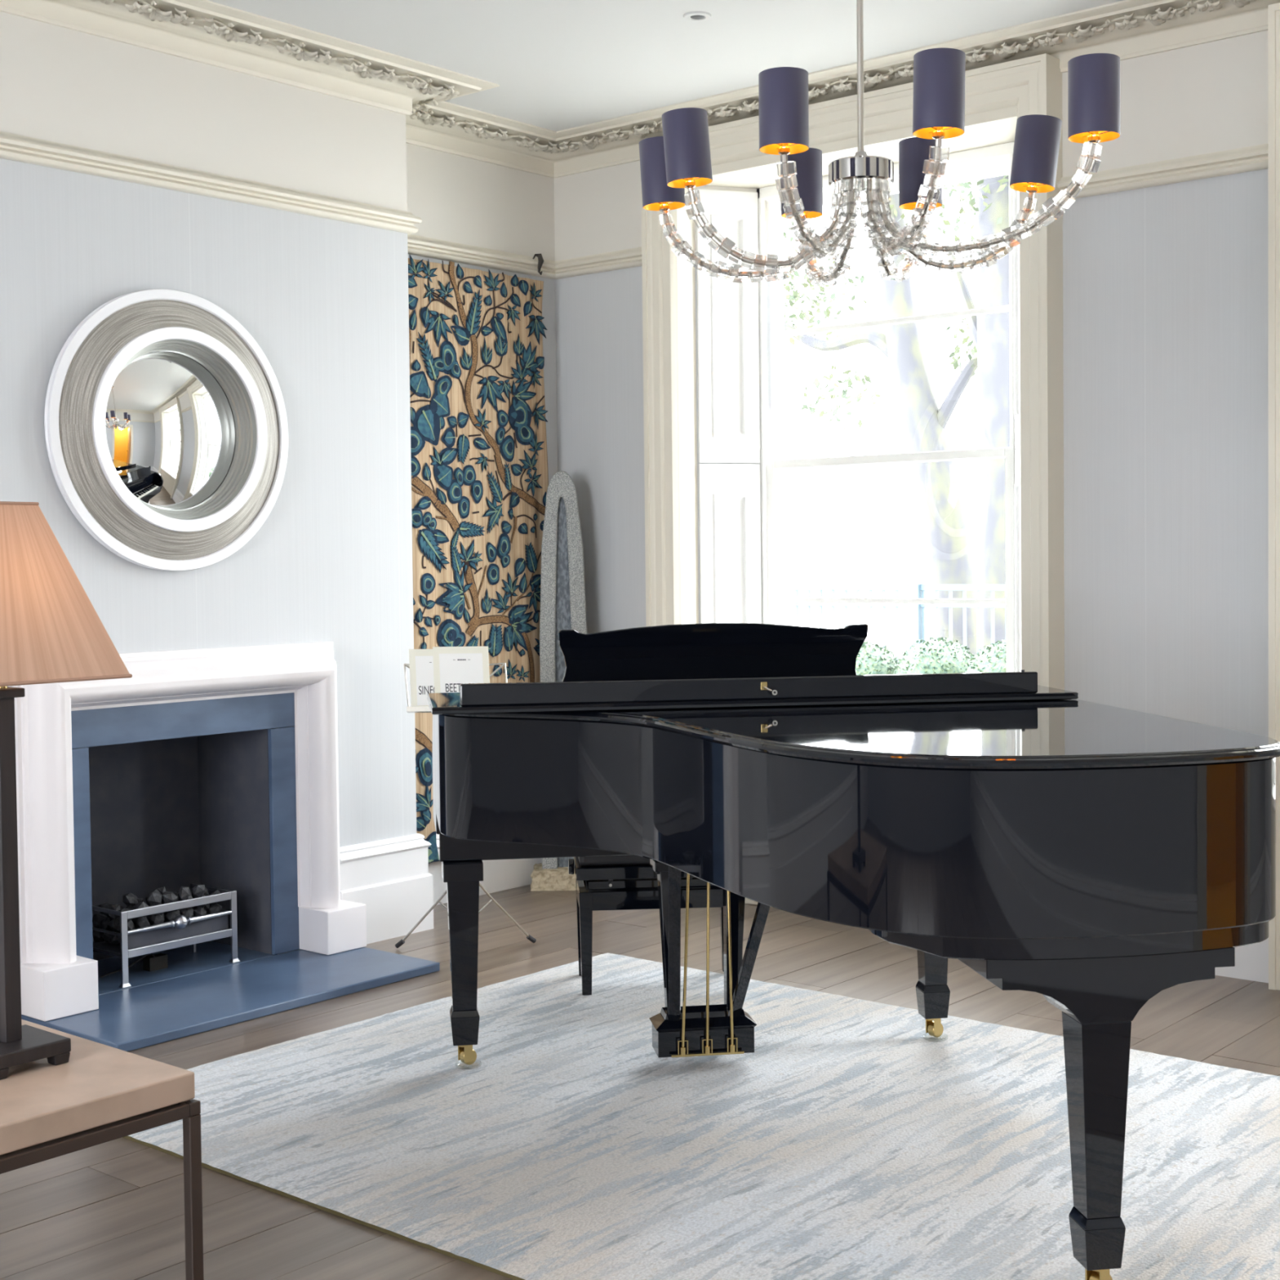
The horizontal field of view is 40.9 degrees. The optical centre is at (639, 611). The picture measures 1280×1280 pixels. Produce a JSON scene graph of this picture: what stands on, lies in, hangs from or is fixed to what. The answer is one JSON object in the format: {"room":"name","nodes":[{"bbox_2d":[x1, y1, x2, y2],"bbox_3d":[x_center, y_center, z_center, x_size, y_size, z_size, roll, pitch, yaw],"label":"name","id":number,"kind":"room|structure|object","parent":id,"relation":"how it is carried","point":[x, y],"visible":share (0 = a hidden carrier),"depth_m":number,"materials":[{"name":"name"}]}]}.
{"room":"music room","nodes":[
{"label":"music room","id":0,"kind":"room"},
{"bbox_2d":[0,11,557,954],"bbox_3d":[-2.930,-0.295,4.549,0.623,3.225,8.000,1,2,40],"label":"wall","id":1,"kind":"structure","parent":0,"point":[325,301],"depth_m":6.03,"materials":[{"name":"paint"}]},
{"bbox_2d":[44,288,288,570],"bbox_3d":[-1.526,-0.596,5.662,0.087,0.926,0.926,1,2,40],"label":"round mirror","id":2,"kind":"object","parent":1,"relation":"attached to","point":[139,433],"visible":1,"depth_m":5.63,"materials":[{"name":"white metal"}]},
{"bbox_2d":[339,833,542,944],"bbox_3d":[-0.622,1.021,6.865,0.609,0.366,1.575,1,2,40],"label":"baseboard","id":3,"kind":"structure","parent":1,"relation":"attached to","point":[396,882],"depth_m":6.45,"materials":[{"name":"white paint"}]},
{"bbox_2d":[533,253,543,275],"bbox_3d":[-0.440,-1.502,7.439,0.055,0.093,0.026,1,2,40],"label":"hook","id":4,"kind":"object","parent":1,"relation":"attached to","point":[540,260],"visible":1,"depth_m":7.43,"materials":[{"name":"grey metal"}]},
{"bbox_2d":[408,255,548,863],"bbox_3d":[-0.706,-0.207,7.090,0.032,2.440,0.997,1,2,40],"label":"tapestry","id":5,"kind":"object","parent":4,"relation":"hanging from","point":[479,456],"visible":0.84,"depth_m":7.11,"materials":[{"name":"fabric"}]},
{"bbox_2d":[410,455,421,478],"bbox_3d":[-0.907,-0.575,6.841,0.088,0.092,0.011,-2,2,-43],"label":"flower","id":6,"kind":"object","parent":5,"relation":"on","point":[415,460],"depth_m":6.85,"materials":[{"name":"blue fabric"}]},
{"bbox_2d":[411,508,422,528],"bbox_3d":[-0.896,-0.370,6.853,0.080,0.080,0.012,-2,2,-42],"label":"flower","id":7,"kind":"object","parent":5,"relation":"on","point":[416,513],"depth_m":6.86,"materials":[{"name":"blue fabric"}]},
{"bbox_2d":[410,426,425,456],"bbox_3d":[-0.903,-0.677,6.844,0.013,0.119,0.126,1,2,43],"label":"flower","id":8,"kind":"object","parent":5,"relation":"on","point":[417,433],"depth_m":6.86,"materials":[{"name":"blue fabric"}]},
{"bbox_2d":[415,747,432,786],"bbox_3d":[-0.854,0.628,6.917,0.017,0.156,0.118,1,2,40],"label":"flower","id":9,"kind":"object","parent":5,"relation":"on","point":[424,756],"depth_m":6.90,"materials":[{"name":"blue fabric"}]},
{"bbox_2d":[422,511,432,526],"bbox_3d":[-0.855,-0.370,6.898,0.007,0.061,0.060,1,2,41],"label":"flower","id":10,"kind":"object","parent":5,"relation":"on","point":[427,517],"depth_m":6.90,"materials":[{"name":"blue fabric"}]},
{"bbox_2d":[421,573,435,594],"bbox_3d":[-0.850,-0.111,6.912,0.009,0.087,0.088,1,2,37],"label":"flower","id":11,"kind":"object","parent":5,"relation":"on","point":[428,580],"depth_m":6.91,"materials":[{"name":"blue fabric"}]},
{"bbox_2d":[426,517,436,532],"bbox_3d":[-0.837,-0.349,6.924,0.011,0.058,0.068,0,2,33],"label":"flower","id":12,"kind":"object","parent":5,"relation":"on","point":[431,522],"depth_m":6.92,"materials":[{"name":"blue fabric"}]},
{"bbox_2d":[432,356,444,372],"bbox_3d":[-0.813,-0.999,6.949,0.082,0.061,0.009,-2,2,-45],"label":"flower","id":13,"kind":"object","parent":5,"relation":"on","point":[438,362],"depth_m":6.95,"materials":[{"name":"blue fabric"}]},
{"bbox_2d":[434,375,452,397],"bbox_3d":[-0.796,-0.907,6.968,0.089,0.104,0.010,-2,2,-44],"label":"flower","id":14,"kind":"object","parent":5,"relation":"on","point":[442,384],"depth_m":6.96,"materials":[{"name":"blue fabric"}]},
{"bbox_2d":[440,340,457,374],"bbox_3d":[-0.777,-1.032,6.984,0.090,0.138,0.009,-2,2,-45],"label":"flower","id":15,"kind":"object","parent":5,"relation":"on","point":[448,348],"depth_m":6.98,"materials":[{"name":"blue fabric"}]},
{"bbox_2d":[437,618,462,646],"bbox_3d":[-0.772,0.097,7.006,0.016,0.131,0.134,1,2,43],"label":"flower","id":16,"kind":"object","parent":5,"relation":"on","point":[449,630],"depth_m":7.00,"materials":[{"name":"blue fabric"}]},
{"bbox_2d":[447,479,462,503],"bbox_3d":[-0.752,-0.490,7.023,0.013,0.100,0.093,1,2,34],"label":"flower","id":17,"kind":"object","parent":5,"relation":"on","point":[454,486],"depth_m":7.01,"materials":[{"name":"blue fabric"}]},
{"bbox_2d":[444,631,466,646],"bbox_3d":[-0.754,0.131,7.031,0.012,0.095,0.128,1,2,39],"label":"flower","id":18,"kind":"object","parent":5,"relation":"on","point":[451,638],"depth_m":7.02,"materials":[{"name":"blue fabric"}]},
{"bbox_2d":[449,359,461,378],"bbox_3d":[-0.750,-0.989,7.016,0.014,0.079,0.076,1,2,35],"label":"flower","id":19,"kind":"object","parent":5,"relation":"on","point":[455,364],"depth_m":7.01,"materials":[{"name":"blue fabric"}]},
{"bbox_2d":[453,466,464,487],"bbox_3d":[-0.739,-0.550,7.042,0.011,0.082,0.075,0,2,31],"label":"flower","id":20,"kind":"object","parent":5,"relation":"on","point":[458,472],"depth_m":7.03,"materials":[{"name":"blue fabric"}]},
{"bbox_2d":[453,599,465,619],"bbox_3d":[-0.737,-0.008,7.048,0.010,0.086,0.068,1,2,35],"label":"flower","id":21,"kind":"object","parent":5,"relation":"on","point":[459,604],"depth_m":7.04,"materials":[{"name":"blue fabric"}]},
{"bbox_2d":[458,496,470,519],"bbox_3d":[-0.727,-0.428,7.065,0.009,0.095,0.069,1,2,37],"label":"flower","id":22,"kind":"object","parent":5,"relation":"on","point":[464,501],"depth_m":7.07,"materials":[{"name":"blue fabric"}]},
{"bbox_2d":[460,346,471,369],"bbox_3d":[-0.714,-1.040,7.064,0.063,0.095,0.007,-2,2,-44],"label":"flower","id":23,"kind":"object","parent":5,"relation":"on","point":[465,352],"depth_m":7.06,"materials":[{"name":"blue fabric"}]},
{"bbox_2d":[462,464,475,485],"bbox_3d":[-0.703,-0.561,7.085,0.076,0.086,0.011,-2,2,-44],"label":"flower","id":24,"kind":"object","parent":5,"relation":"on","point":[468,470],"depth_m":7.08,"materials":[{"name":"blue fabric"}]},
{"bbox_2d":[471,480,483,503],"bbox_3d":[-0.675,-0.494,7.117,0.007,0.099,0.069,1,2,38],"label":"flower","id":25,"kind":"object","parent":5,"relation":"on","point":[477,486],"depth_m":7.12,"materials":[{"name":"blue fabric"}]},
{"bbox_2d":[481,588,492,613],"bbox_3d":[-0.637,-0.043,7.169,0.008,0.107,0.069,0,2,34],"label":"flower","id":26,"kind":"object","parent":5,"relation":"on","point":[486,593],"depth_m":7.16,"materials":[{"name":"blue fabric"}]},
{"bbox_2d":[481,337,492,364],"bbox_3d":[-0.639,-1.083,7.148,0.011,0.114,0.073,0,2,33],"label":"flower","id":27,"kind":"object","parent":5,"relation":"on","point":[486,342],"depth_m":7.16,"materials":[{"name":"blue fabric"}]},
{"bbox_2d":[484,639,491,653],"bbox_3d":[-0.630,0.145,7.179,0.009,0.058,0.058,1,2,34],"label":"flower","id":28,"kind":"object","parent":5,"relation":"on","point":[487,642],"depth_m":7.17,"materials":[{"name":"blue fabric"}]},
{"bbox_2d":[486,542,497,562],"bbox_3d":[-0.623,-0.246,7.191,0.009,0.085,0.061,1,2,40],"label":"flower","id":29,"kind":"object","parent":5,"relation":"on","point":[491,547],"depth_m":7.19,"materials":[{"name":"blue fabric"}]},
{"bbox_2d":[487,563,499,585],"bbox_3d":[-0.617,-0.155,7.197,0.010,0.091,0.070,1,2,45],"label":"flower","id":30,"kind":"object","parent":5,"relation":"on","point":[493,569],"depth_m":7.20,"materials":[{"name":"blue fabric"}]},
{"bbox_2d":[495,426,505,444],"bbox_3d":[-0.586,-0.739,7.216,0.007,0.082,0.056,1,2,40],"label":"flower","id":31,"kind":"object","parent":5,"relation":"on","point":[500,430],"depth_m":7.21,"materials":[{"name":"blue fabric"}]},
{"bbox_2d":[494,335,507,356],"bbox_3d":[-0.583,-1.127,7.211,0.071,0.111,0.009,-2,2,-44],"label":"flower","id":32,"kind":"object","parent":5,"relation":"on","point":[500,341],"depth_m":7.21,"materials":[{"name":"blue fabric"}]},
{"bbox_2d":[497,409,508,426],"bbox_3d":[-0.576,-0.811,7.223,0.064,0.073,0.007,-2,2,-41],"label":"flower","id":33,"kind":"object","parent":5,"relation":"on","point":[502,415],"depth_m":7.22,"materials":[{"name":"blue fabric"}]},
{"bbox_2d":[496,533,511,559],"bbox_3d":[-0.573,-0.274,7.239,0.009,0.110,0.086,1,2,40],"label":"flower","id":34,"kind":"object","parent":5,"relation":"on","point":[503,540],"depth_m":7.24,"materials":[{"name":"blue fabric"}]},
{"bbox_2d":[501,554,510,568],"bbox_3d":[-0.567,-0.214,7.249,0.007,0.063,0.059,1,2,37],"label":"flower","id":35,"kind":"object","parent":5,"relation":"on","point":[505,558],"depth_m":7.25,"materials":[{"name":"blue fabric"}]},
{"bbox_2d":[499,435,514,462],"bbox_3d":[-0.555,-0.687,7.251,0.015,0.114,0.096,1,2,36],"label":"flower","id":36,"kind":"object","parent":5,"relation":"on","point":[506,442],"depth_m":7.24,"materials":[{"name":"blue fabric"}]},
{"bbox_2d":[513,333,523,355],"bbox_3d":[-0.514,-1.134,7.300,0.008,0.095,0.061,1,2,40],"label":"flower","id":37,"kind":"object","parent":5,"relation":"on","point":[517,338],"depth_m":7.30,"materials":[{"name":"blue fabric"}]},
{"bbox_2d":[508,398,531,431],"bbox_3d":[-0.515,-0.835,7.301,0.013,0.142,0.143,1,2,40],"label":"flower","id":38,"kind":"object","parent":5,"relation":"on","point":[519,409],"depth_m":7.30,"materials":[{"name":"blue fabric"}]},
{"bbox_2d":[515,423,534,444],"bbox_3d":[-0.489,-0.763,7.328,0.111,0.107,0.010,-2,2,-45],"label":"flower","id":39,"kind":"object","parent":5,"relation":"on","point":[524,433],"depth_m":7.32,"materials":[{"name":"blue fabric"}]},
{"bbox_2d":[0,131,1267,279],"bbox_3d":[-0.598,-1.353,2.546,6.160,0.080,8.005,1,2,40],"label":"trim","id":40,"kind":"structure","parent":1,"relation":"attached to","point":[14,147],"depth_m":5.85,"materials":[{"name":"beige paint"}]},
{"bbox_2d":[0,0,1279,177],"bbox_3d":[-0.602,-1.821,2.534,6.170,0.127,8.010,1,2,40],"label":"trim","id":41,"kind":"structure","parent":1,"relation":"attached to","point":[206,32],"depth_m":5.99,"materials":[{"name":"beige paint"}]},
{"bbox_2d":[0,884,1279,1279],"bbox_3d":[-0.504,1.386,2.702,6.750,0.121,8.800,1,2,40],"label":"floor","id":42,"kind":"structure","parent":0,"point":[112,1210],"depth_m":4.99,"materials":[{"name":"brown"}]},
{"bbox_2d":[0,1019,204,1279],"bbox_3d":[-1.245,1.051,2.813,0.736,0.560,0.736,1,2,40],"label":"side table","id":43,"kind":"object","parent":42,"relation":"on","point":[104,1093],"visible":1,"depth_m":2.79,"materials":[{"name":"beige stone"}]},
{"bbox_2d":[0,501,132,1079],"bbox_3d":[-1.069,0.292,2.886,0.306,0.949,0.306,1,2,40],"label":"table lamp","id":44,"kind":"object","parent":43,"relation":"on","point":[51,632],"visible":1,"depth_m":2.86,"materials":[{"name":"fabric"}]},
{"bbox_2d":[21,940,439,1051],"bbox_3d":[-1.468,1.232,5.720,0.985,0.030,1.262,1,2,40],"label":"hearth slab","id":45,"kind":"object","parent":42,"relation":"on","point":[199,991],"visible":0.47,"depth_m":5.57,"materials":[{"name":"blue stone"}]},
{"bbox_2d":[92,883,239,987],"bbox_3d":[-1.625,1.093,5.826,0.270,0.246,0.466,1,2,40],"label":"grate","id":46,"kind":"object","parent":45,"relation":"on","point":[180,931],"visible":0.99,"depth_m":5.74,"materials":[{"name":"silver metal"}]},
{"bbox_2d":[92,926,104,942],"bbox_3d":[-1.814,1.079,5.754,0.044,0.061,0.043,-1,2,-14],"label":"coal","id":47,"kind":"object","parent":46,"relation":"in","point":[97,935],"visible":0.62,"depth_m":5.74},
{"bbox_2d":[92,913,106,927],"bbox_3d":[-1.810,1.040,5.757,0.050,0.055,0.037,-1,2,-4],"label":"coal","id":48,"kind":"object","parent":47,"relation":"on","point":[97,920],"visible":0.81,"depth_m":5.74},
{"bbox_2d":[109,930,119,944],"bbox_3d":[-1.732,1.079,5.683,0.044,0.047,0.054,-2,2,-33],"label":"coal","id":49,"kind":"object","parent":46,"relation":"in","point":[113,940],"visible":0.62,"depth_m":5.66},
{"bbox_2d":[107,916,119,932],"bbox_3d":[-1.733,1.039,5.685,0.053,0.052,0.046,0,2,23],"label":"coal","id":50,"kind":"object","parent":49,"relation":"on","point":[113,924],"visible":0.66,"depth_m":5.67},
{"bbox_2d":[108,904,124,919],"bbox_3d":[-1.736,0.997,5.689,0.039,0.049,0.052,-1,2,1],"label":"coal","id":51,"kind":"object","parent":50,"relation":"on","point":[115,907],"visible":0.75,"depth_m":5.67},
{"bbox_2d":[100,952,167,977],"bbox_3d":[-1.694,1.182,5.762,0.063,0.073,0.241,1,2,40],"label":"tap","id":52,"kind":"object","parent":46,"relation":"on","point":[152,962],"depth_m":5.81,"materials":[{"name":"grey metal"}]},
{"bbox_2d":[93,915,227,958],"bbox_3d":[-1.640,1.086,5.838,0.230,0.080,0.435,1,2,40],"label":"tray","id":53,"kind":"object","parent":46,"relation":"on","point":[151,939],"depth_m":5.72,"materials":[{"name":"metal"}]},
{"bbox_2d":[177,886,191,900],"bbox_3d":[-1.544,0.961,5.827,0.050,0.053,0.038,-2,2,-39],"label":"coal","id":54,"kind":"object","parent":46,"relation":"in","point":[184,892],"visible":0.88,"depth_m":5.81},
{"bbox_3d":[-1.768,1.088,5.723,0.046,0.049,0.055,-1,2,-26],"label":"coal","id":55,"kind":"object","parent":46,"relation":"in","visible":0},
{"bbox_2d":[100,916,111,930],"bbox_3d":[-1.775,1.044,5.724,0.042,0.053,0.053,0,2,17],"label":"coal","id":56,"kind":"object","parent":55,"relation":"on","point":[104,926],"visible":0.72,"depth_m":5.71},
{"bbox_2d":[97,902,113,916],"bbox_3d":[-1.774,0.994,5.720,0.051,0.049,0.046,-2,2,-36],"label":"coal","id":57,"kind":"object","parent":56,"relation":"on","point":[107,905],"visible":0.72,"depth_m":5.70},
{"label":"coal","id":58,"kind":"object","parent":46,"relation":"in","visible":0},
{"label":"coal","id":59,"kind":"object","parent":58,"relation":"on","visible":0},
{"bbox_2d":[124,905,134,909],"bbox_3d":[-1.699,1.000,5.730,0.039,0.060,0.055,0,2,13],"label":"coal","id":60,"kind":"object","parent":59,"relation":"on","point":[132,906],"visible":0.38,"depth_m":5.71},
{"bbox_2d":[122,893,137,906],"bbox_3d":[-1.700,0.963,5.723,0.050,0.048,0.054,0,2,31],"label":"coal","id":61,"kind":"object","parent":60,"relation":"on","point":[130,900],"visible":1,"depth_m":5.71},
{"label":"coal","id":62,"kind":"object","parent":46,"relation":"in","visible":0},
{"bbox_2d":[131,916,150,928],"bbox_3d":[-1.656,1.032,5.695,0.051,0.053,0.039,1,2,34],"label":"coal","id":63,"kind":"object","parent":62,"relation":"on","point":[142,922],"visible":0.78,"depth_m":5.68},
{"bbox_2d":[133,902,149,917],"bbox_3d":[-1.657,0.991,5.691,0.049,0.056,0.048,0,2,5],"label":"coal","id":64,"kind":"object","parent":63,"relation":"on","point":[142,904],"visible":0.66,"depth_m":5.68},
{"label":"coal","id":65,"kind":"object","parent":46,"relation":"in","visible":0},
{"bbox_2d":[148,913,164,924],"bbox_3d":[-1.617,1.035,5.746,0.056,0.058,0.037,-1,2,-3],"label":"coal","id":66,"kind":"object","parent":65,"relation":"on","point":[159,918],"visible":0.75,"depth_m":5.73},
{"bbox_2d":[149,902,163,915],"bbox_3d":[-1.616,0.996,5.745,0.052,0.053,0.043,0,2,13],"label":"coal","id":67,"kind":"object","parent":66,"relation":"on","point":[154,914],"visible":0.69,"depth_m":5.73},
{"bbox_2d":[146,888,162,904],"bbox_3d":[-1.624,0.955,5.741,0.050,0.047,0.054,0,2,16],"label":"coal","id":68,"kind":"object","parent":67,"relation":"on","point":[154,897],"visible":1,"depth_m":5.72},
{"label":"coal","id":69,"kind":"object","parent":46,"relation":"in","visible":0},
{"bbox_2d":[164,910,180,921],"bbox_3d":[-1.579,1.028,5.788,0.052,0.039,0.051,-2,2,-31],"label":"coal","id":70,"kind":"object","parent":69,"relation":"on","point":[169,916],"visible":0.84,"depth_m":5.77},
{"bbox_3d":[-1.586,0.997,5.790,0.051,0.049,0.063,-35,-42,30],"label":"coal","id":71,"kind":"object","parent":70,"relation":"on","visible":0},
{"bbox_2d":[161,892,177,903],"bbox_3d":[-1.585,0.966,5.779,0.059,0.041,0.051,-1,2,-1],"label":"coal","id":72,"kind":"object","parent":71,"relation":"on","point":[167,897],"visible":0.94,"depth_m":5.76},
{"label":"coal","id":73,"kind":"object","parent":46,"relation":"in","visible":0},
{"bbox_2d":[179,907,193,917],"bbox_3d":[-1.543,1.024,5.834,0.049,0.055,0.051,-1,2,-24],"label":"coal","id":74,"kind":"object","parent":73,"relation":"on","point":[186,913],"visible":0.56,"depth_m":5.82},
{"bbox_3d":[-1.505,1.073,5.878,0.051,0.043,0.056,-28,-28,1],"label":"coal","id":75,"kind":"object","parent":46,"relation":"in","visible":0},
{"bbox_2d":[192,906,206,915],"bbox_3d":[-1.508,1.029,5.878,0.048,0.050,0.050,0,2,19],"label":"coal","id":76,"kind":"object","parent":75,"relation":"on","point":[197,911],"visible":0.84,"depth_m":5.86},
{"bbox_2d":[192,894,206,907],"bbox_3d":[-1.506,0.991,5.875,0.052,0.058,0.044,0,2,20],"label":"coal","id":77,"kind":"object","parent":76,"relation":"on","point":[202,905],"visible":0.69,"depth_m":5.86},
{"bbox_2d":[191,884,205,897],"bbox_3d":[-1.509,0.957,5.870,0.050,0.046,0.047,-2,2,-36],"label":"coal","id":78,"kind":"object","parent":77,"relation":"on","point":[198,891],"visible":1,"depth_m":5.85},
{"label":"coal","id":79,"kind":"object","parent":46,"relation":"in","visible":0},
{"bbox_2d":[206,902,222,914],"bbox_3d":[-1.468,1.033,5.920,0.054,0.052,0.043,1,2,37],"label":"coal","id":80,"kind":"object","parent":79,"relation":"on","point":[215,908],"visible":0.81,"depth_m":5.90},
{"bbox_2d":[86,728,271,960],"bbox_3d":[-1.699,0.804,5.891,0.442,0.822,0.775,1,2,40],"label":"lining","id":81,"kind":"object","parent":45,"relation":"on","point":[172,814],"visible":0.33,"depth_m":6.12,"materials":[{"name":"metal"}]},
{"bbox_2d":[11,641,366,1021],"bbox_3d":[-1.458,0.673,5.693,0.178,1.087,1.268,1,2,40],"label":"fireplace surround","id":82,"kind":"object","parent":45,"relation":"on","point":[56,982],"visible":0.86,"depth_m":5.50,"materials":[{"name":"white stone"}]},
{"bbox_2d":[71,692,299,959],"bbox_3d":[-1.514,0.756,5.750,0.018,0.919,0.906,1,2,40],"label":"slip","id":83,"kind":"object","parent":82,"relation":"attached to","point":[275,713],"visible":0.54,"depth_m":5.82,"materials":[{"name":"stone"}]},
{"bbox_2d":[395,662,536,947],"bbox_3d":[-0.621,0.688,6.146,0.501,1.066,0.491,1,2,40],"label":"music stand","id":84,"kind":"object","parent":42,"relation":"on","point":[409,708],"visible":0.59,"depth_m":6.14,"materials":[{"name":"silver metal"}]},
{"bbox_2d":[408,648,434,706],"bbox_3d":[-0.714,0.243,6.074,0.211,0.217,0.060,-1,2,0],"label":"book","id":85,"kind":"object","parent":84,"relation":"on","point":[420,660],"visible":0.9,"depth_m":6.07,"materials":[{"name":"white paper"}]},
{"bbox_2d":[432,646,489,693],"bbox_3d":[-0.630,0.237,6.066,0.208,0.223,0.061,-1,2,0],"label":"book","id":86,"kind":"object","parent":84,"relation":"on","point":[453,666],"visible":0.55,"depth_m":6.07,"materials":[{"name":"white paper"}]},
{"bbox_2d":[530,471,587,891],"bbox_3d":[-0.326,0.293,7.369,0.305,1.784,0.206,-1,2,0],"label":"stone sculpture","id":87,"kind":"object","parent":42,"relation":"on","point":[562,580],"visible":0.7,"depth_m":7.31,"materials":[{"name":"stone"}]},
{"bbox_2d":[122,952,1279,1279],"bbox_3d":[0.467,1.265,4.171,3.363,0.013,2.188,1,2,40],"label":"rug","id":88,"kind":"object","parent":42,"relation":"on","point":[850,1144],"visible":0.88,"depth_m":4.08,"materials":[{"name":"grey carpet"}]},
{"bbox_2d":[568,854,742,995],"bbox_3d":[0.059,0.988,5.635,0.586,0.462,0.320,-1,2,-4],"label":"piano bench","id":89,"kind":"object","parent":88,"relation":"on","point":[624,882],"visible":0.51,"depth_m":5.48,"materials":[{"name":"black paint"}]},
{"bbox_2d":[577,854,649,866],"bbox_3d":[0.056,0.782,5.629,0.524,0.049,0.296,-1,2,-4],"label":"cushion","id":90,"kind":"object","parent":89,"relation":"on","point":[624,860],"depth_m":5.47,"materials":[{"name":"black leather"}]},
{"bbox_2d":[426,622,1279,1279],"bbox_3d":[0.323,0.655,4.043,1.599,1.205,2.100,-1,2,-8],"label":"grand piano","id":91,"kind":"object","parent":88,"relation":"on","point":[1097,860],"visible":1,"depth_m":3.31,"materials":[{"name":"black paint"}]},
{"bbox_2d":[208,0,1124,131],"bbox_3d":[-0.542,-1.952,2.603,6.750,0.150,8.800,1,2,40],"label":"ceiling","id":92,"kind":"structure","parent":0,"point":[557,65],"depth_m":5.91,"materials":[{"name":"white paint"}]},
{"bbox_2d":[683,11,711,22],"bbox_3d":[0.191,-1.974,5.699,0.094,0.007,0.094,1,2,40],"label":"recessed light","id":93,"kind":"object","parent":92,"relation":"in","point":[695,16],"visible":1,"depth_m":5.69,"materials":[{"name":"white paint"}]},
{"bbox_2d":[639,0,1120,286],"bbox_3d":[0.499,-1.338,3.784,0.936,1.172,0.910,-1,2,-7],"label":"chandelier","id":94,"kind":"object","parent":92,"relation":"hanging from","point":[673,162],"visible":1,"depth_m":3.74,"materials":[{"name":"silver metal"}]},
{"bbox_2d":[553,30,1268,737],"bbox_3d":[2.124,-0.388,5.794,6.750,3.225,0.420,1,2,40],"label":"wall","id":95,"kind":"structure","parent":0,"point":[1166,286],"depth_m":5.85,"materials":[{"name":"paint"}]},
{"bbox_2d":[640,53,1064,907],"bbox_3d":[0.880,-0.375,6.739,1.826,3.130,0.500,1,2,40],"label":"window","id":96,"kind":"structure","parent":95,"relation":"in","point":[738,503],"depth_m":7.07,"materials":[{"name":"beige paint"}]},
{"bbox_2d":[696,189,759,463],"bbox_3d":[0.366,-1.183,7.162,0.268,1.128,0.028,-1,2,-18],"label":"shutter","id":97,"kind":"object","parent":96,"relation":"attached to","point":[728,312],"depth_m":7.16,"materials":[{"name":"white paint"}]},
{"bbox_2d":[698,463,761,623],"bbox_3d":[0.379,-0.032,7.196,0.268,1.168,0.028,-1,2,-18],"label":"shutter","id":98,"kind":"object","parent":96,"relation":"attached to","point":[730,495],"depth_m":7.18,"materials":[{"name":"white paint"}]},
{"bbox_2d":[1013,145,1018,448],"bbox_3d":[1.397,-1.169,6.294,0.028,1.128,0.268,0,2,8],"label":"shutter","id":99,"kind":"object","parent":96,"relation":"attached to","point":[1015,388],"depth_m":6.36,"materials":[{"name":"white paint"}]},
{"bbox_2d":[1014,447,1018,483],"bbox_3d":[1.409,-0.018,6.328,0.028,1.168,0.268,0,2,8],"label":"shutter","id":100,"kind":"object","parent":96,"relation":"attached to","point":[1016,449],"depth_m":6.36,"materials":[{"name":"white paint"}]},
{"bbox_2d":[1214,937,1268,982],"bbox_3d":[1.791,1.024,5.832,0.766,0.366,0.047,1,2,40],"label":"baseboard","id":101,"kind":"structure","parent":95,"relation":"attached to","point":[1251,961],"depth_m":5.63,"materials":[{"name":"white paint"}]},
{"bbox_2d":[1267,2,1279,990],"bbox_3d":[2.861,-0.348,5.071,1.826,3.130,0.500,1,2,40],"label":"window","id":102,"kind":"structure","parent":95,"relation":"in","point":[1273,10],"depth_m":5.45,"materials":[{"name":"beige paint"}]},
{"label":"outside","id":103,"kind":"structure","parent":0,"visible":0},
{"bbox_2d":[786,604,935,658],"bbox_3d":[19.115,0.723,30.768,60.000,0.200,59.580,1,2,40],"label":"ground","id":104,"kind":"structure","parent":103,"point":[827,610],"depth_m":48.04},
{"bbox_2d":[855,640,898,675],"bbox_3d":[1.356,0.800,10.330,0.488,1.257,0.494,1,2,40],"label":"box ball","id":105,"kind":"object","parent":104,"relation":"on","point":[871,659],"visible":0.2,"depth_m":10.16,"materials":[{"name":"green plant"}]},
{"bbox_2d":[782,181,977,655],"bbox_3d":[2.551,-2.103,18.437,4.139,6.685,2.214,1,2,40],"label":"plane tree","id":106,"kind":"object","parent":104,"relation":"on","point":[952,558],"visible":0.34,"depth_m":17.73,"materials":[{"name":"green plant"}]},
{"bbox_2d":[786,576,1005,660],"bbox_3d":[3.790,0.517,13.322,13.022,1.590,0.100,1,2,40],"label":"railing","id":107,"kind":"object","parent":104,"relation":"on","point":[916,587],"visible":0.11,"depth_m":14.50,"materials":[{"name":"metal"}]},
{"bbox_2d":[891,635,975,674],"bbox_3d":[1.722,0.785,9.959,0.529,1.301,0.529,-1,2,-16],"label":"box ball","id":108,"kind":"object","parent":104,"relation":"on","point":[939,655],"visible":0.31,"depth_m":9.80,"materials":[{"name":"green plant"}]},
{"bbox_2d":[942,174,1009,648],"bbox_3d":[3.835,-1.705,15.994,2.206,5.980,1.526,0,2,29],"label":"plane tree","id":109,"kind":"object","parent":104,"relation":"on","point":[990,332],"visible":0.21,"depth_m":15.98,"materials":[{"name":"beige plant"}]},
{"bbox_2d":[961,640,1005,672],"bbox_3d":[2.033,0.799,9.503,0.517,1.293,0.521,0,2,12],"label":"box ball","id":110,"kind":"object","parent":104,"relation":"on","point":[992,659],"visible":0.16,"depth_m":9.38,"materials":[{"name":"green plant"}]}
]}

